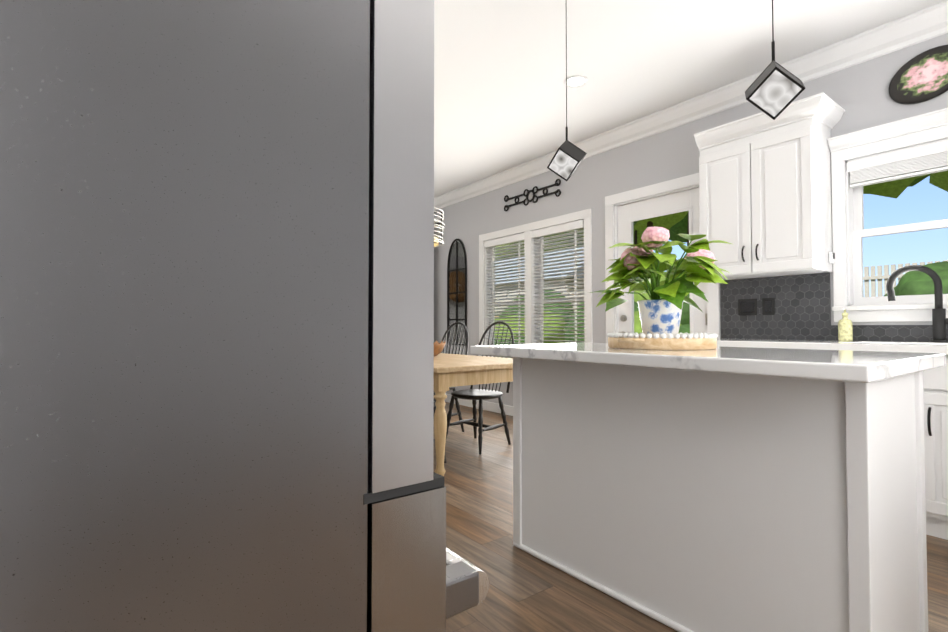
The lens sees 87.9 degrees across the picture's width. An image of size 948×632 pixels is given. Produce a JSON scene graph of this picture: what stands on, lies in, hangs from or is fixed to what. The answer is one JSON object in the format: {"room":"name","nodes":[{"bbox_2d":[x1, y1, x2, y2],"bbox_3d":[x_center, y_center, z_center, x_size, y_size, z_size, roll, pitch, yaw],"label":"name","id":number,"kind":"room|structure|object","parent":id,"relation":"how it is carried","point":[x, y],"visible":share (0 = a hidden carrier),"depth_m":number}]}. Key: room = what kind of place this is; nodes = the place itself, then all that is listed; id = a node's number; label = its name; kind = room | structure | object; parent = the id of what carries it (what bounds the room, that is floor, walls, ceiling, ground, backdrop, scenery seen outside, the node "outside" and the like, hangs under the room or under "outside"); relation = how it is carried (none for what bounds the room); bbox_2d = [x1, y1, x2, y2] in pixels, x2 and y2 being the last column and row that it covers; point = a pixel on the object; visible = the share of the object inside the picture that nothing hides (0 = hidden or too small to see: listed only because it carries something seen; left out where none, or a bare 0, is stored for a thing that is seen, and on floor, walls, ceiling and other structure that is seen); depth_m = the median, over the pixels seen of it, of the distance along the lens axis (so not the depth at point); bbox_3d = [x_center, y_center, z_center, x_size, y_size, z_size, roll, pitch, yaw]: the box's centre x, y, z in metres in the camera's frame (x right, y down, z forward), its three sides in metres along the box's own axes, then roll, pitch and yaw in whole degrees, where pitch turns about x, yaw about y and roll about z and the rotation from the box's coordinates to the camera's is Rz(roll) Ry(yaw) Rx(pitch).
{"room":"kitchen","nodes":[
{"label":"kitchen","id":0,"kind":"room"},
{"bbox_2d":[434,0,944,197],"bbox_3d":[-1.703,-1.751,3.085,6.780,0.100,11.700,1,-2,-37],"label":"ceiling","id":1,"kind":"structure","parent":0,"point":[499,86],"depth_m":3.23},
{"bbox_2d":[434,207,443,246],"bbox_3d":[-0.525,-1.141,4.263,0.540,1.063,0.540,1,-2,-37],"label":"chandelier","id":2,"kind":"object","parent":1,"relation":"hanging from","point":[436,239],"visible":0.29,"depth_m":4.21},
{"bbox_2d":[547,9,586,180],"bbox_3d":[0.441,-1.177,2.345,0.178,1.080,0.187,1,-2,-37],"label":"pendant light","id":3,"kind":"object","parent":1,"relation":"hanging from","point":[566,160],"visible":1,"depth_m":2.30},
{"bbox_2d":[564,75,587,87],"bbox_3d":[0.733,-1.687,3.539,0.169,0.006,0.169,1,-2,-43],"label":"recessed light","id":4,"kind":"object","parent":1,"relation":"in","point":[575,81],"visible":0.96,"depth_m":3.51},
{"bbox_2d":[745,0,804,119],"bbox_3d":[0.988,-1.189,1.631,0.172,1.090,0.189,1,-2,-37],"label":"pendant light","id":5,"kind":"object","parent":1,"relation":"hanging from","point":[774,90],"visible":1,"depth_m":1.59},
{"bbox_2d":[433,402,947,631],"bbox_3d":[-1.703,1.119,3.018,6.780,0.100,11.700,1,-2,-37],"label":"floor","id":6,"kind":"structure","parent":0,"point":[527,592],"depth_m":2.05},
{"bbox_2d":[0,0,489,631],"bbox_3d":[-0.585,0.107,0.865,0.800,1.819,1.005,1,-2,-37],"label":"fridge","id":7,"kind":"object","parent":6,"relation":"on","point":[216,314],"visible":1,"depth_m":0.49},
{"bbox_2d":[433,401,446,462],"bbox_3d":[-0.526,0.554,3.575,0.596,1.057,0.513,1,-2,-37],"label":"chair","id":8,"kind":"object","parent":6,"relation":"on","point":[445,461],"visible":0.02,"depth_m":3.60},
{"bbox_2d":[433,322,468,431],"bbox_3d":[-0.344,0.581,4.730,0.580,1.057,0.482,1,-2,-37],"label":"chair","id":9,"kind":"object","parent":6,"relation":"on","point":[458,413],"visible":0.35,"depth_m":4.83},
{"bbox_2d":[434,353,512,475],"bbox_3d":[-0.371,0.719,4.060,1.010,0.746,1.780,1,-2,-37],"label":"dining table","id":10,"kind":"object","parent":6,"relation":"on","point":[452,370],"visible":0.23,"depth_m":3.25},
{"bbox_2d":[434,340,445,355],"bbox_3d":[-0.412,0.277,4.115,0.352,0.137,0.352,1,-2,-37],"label":"bowl","id":11,"kind":"object","parent":10,"relation":"on","point":[438,348],"visible":0.33,"depth_m":4.03},
{"bbox_2d":[446,321,513,453],"bbox_3d":[0.058,0.569,4.196,0.592,1.057,0.506,1,-2,-37],"label":"chair","id":12,"kind":"object","parent":6,"relation":"on","point":[479,394],"visible":0.83,"depth_m":4.17},
{"bbox_2d":[513,358,927,631],"bbox_3d":[0.809,0.605,1.912,0.588,0.873,1.318,1,-2,-37],"label":"kitchen island","id":13,"kind":"object","parent":6,"relation":"on","point":[733,489],"depth_m":1.53},
{"bbox_2d":[470,342,945,385],"bbox_3d":[0.742,0.147,1.902,0.798,0.040,1.460,1,-2,-37],"label":"island countertop","id":14,"kind":"structure","parent":13,"relation":"on","point":[865,368],"depth_m":1.44},
{"bbox_2d":[607,332,717,349],"bbox_3d":[0.754,0.098,1.988,0.486,0.060,0.417,1,-2,-37],"label":"wood tray","id":15,"kind":"object","parent":14,"relation":"on","point":[685,341],"visible":0.98,"depth_m":1.81},
{"bbox_2d":[589,226,730,337],"bbox_3d":[0.767,-0.127,2.000,0.560,0.481,0.585,1,-2,-37],"label":"plant","id":16,"kind":"object","parent":15,"relation":"on","point":[645,264],"visible":0.96,"depth_m":1.93},
{"bbox_2d":[717,344,797,348],"bbox_3d":[1.840,0.635,3.204,0.635,0.873,0.732,1,-2,-37],"label":"base cabinet","id":17,"kind":"object","parent":6,"relation":"on","point":[719,345],"depth_m":2.96},
{"bbox_2d":[798,348,947,539],"bbox_3d":[2.345,0.620,2.545,0.635,0.873,0.928,1,-2,-37],"label":"base cabinet","id":18,"kind":"object","parent":6,"relation":"on","point":[935,380],"depth_m":2.31},
{"bbox_2d":[717,340,947,351],"bbox_3d":[2.495,0.158,2.354,0.642,0.040,2.905,1,-2,-37],"label":"countertop","id":19,"kind":"structure","parent":18,"relation":"on","point":[906,345],"depth_m":2.71},
{"bbox_2d":[838,308,852,340],"bbox_3d":[2.266,0.051,3.003,0.080,0.201,0.072,1,-2,-37],"label":"soap bottle","id":20,"kind":"object","parent":19,"relation":"on","point":[845,328],"visible":0.96,"depth_m":2.98},
{"bbox_2d":[886,265,947,342],"bbox_3d":[2.493,-0.071,2.676,0.145,0.431,0.365,1,-2,-37],"label":"faucet","id":21,"kind":"object","parent":19,"relation":"on","point":[939,321],"visible":1,"depth_m":2.68},
{"bbox_2d":[434,33,947,405],"bbox_3d":[0.929,-0.269,5.067,0.150,2.770,11.700,1,-2,-37],"label":"wall","id":22,"kind":"structure","parent":0,"point":[859,93],"depth_m":4.56},
{"bbox_2d":[447,239,466,345],"bbox_3d":[-0.226,-0.317,6.426,0.028,1.398,0.428,1,-2,-37],"label":"arched mirror","id":23,"kind":"object","parent":22,"relation":"attached to","point":[457,286],"visible":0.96,"depth_m":6.42},
{"bbox_2d":[444,394,512,415],"bbox_3d":[-0.686,1.107,7.004,0.019,0.109,6.250,1,-2,-37],"label":"baseboard","id":24,"kind":"structure","parent":22,"relation":"attached to","point":[493,407],"depth_m":5.87},
{"bbox_2d":[504,179,560,210],"bbox_3d":[0.617,-1.307,5.356,0.021,0.188,0.878,1,-2,-37],"label":"art","id":25,"kind":"object","parent":22,"relation":"attached to","point":[534,195],"visible":0.98,"depth_m":5.31},
{"bbox_2d":[479,208,592,381],"bbox_3d":[0.639,-0.137,5.396,0.205,1.748,1.780,1,-2,-37],"label":"double window","id":26,"kind":"structure","parent":22,"relation":"in","point":[530,235],"depth_m":5.32},
{"bbox_2d":[605,173,719,342],"bbox_3d":[1.582,-0.010,4.163,0.204,2.210,1.040,1,-2,-37],"label":"patio door","id":27,"kind":"structure","parent":22,"relation":"in","point":[621,218],"depth_m":4.22},
{"bbox_2d":[434,0,947,210],"bbox_3d":[0.824,-1.588,5.017,0.114,0.132,11.400,1,-2,-37],"label":"crown molding","id":28,"kind":"structure","parent":22,"relation":"attached to","point":[925,24],"depth_m":3.58},
{"bbox_2d":[694,96,834,283],"bbox_3d":[1.954,-0.787,3.342,0.327,1.021,0.705,1,-2,-37],"label":"upper cabinet","id":29,"kind":"object","parent":22,"relation":"attached to","point":[765,199],"depth_m":3.16},
{"bbox_2d":[827,108,947,321],"bbox_3d":[2.657,-0.552,2.750,0.230,1.163,1.070,1,-2,-37],"label":"window","id":30,"kind":"structure","parent":22,"relation":"in","point":[921,158],"depth_m":2.98},
{"bbox_2d":[889,45,947,103],"bbox_3d":[2.578,-1.367,2.791,0.022,0.288,0.356,1,-2,-37],"label":"art","id":31,"kind":"object","parent":22,"relation":"attached to","point":[921,77],"visible":0.96,"depth_m":2.81},
{"bbox_3d":[22.754,0.591,26.051,60.000,2.660,75.000,1,-2,-37],"label":"ground","id":32,"kind":"structure","parent":0,"visible":0},
{"bbox_2d":[495,171,947,357],"bbox_3d":[9.364,-8.050,40.158,54.443,20.697,69.234,1,-2,-37],"label":"garden","id":33,"kind":"object","parent":32,"relation":"on","point":[909,282],"depth_m":12.70}
]}

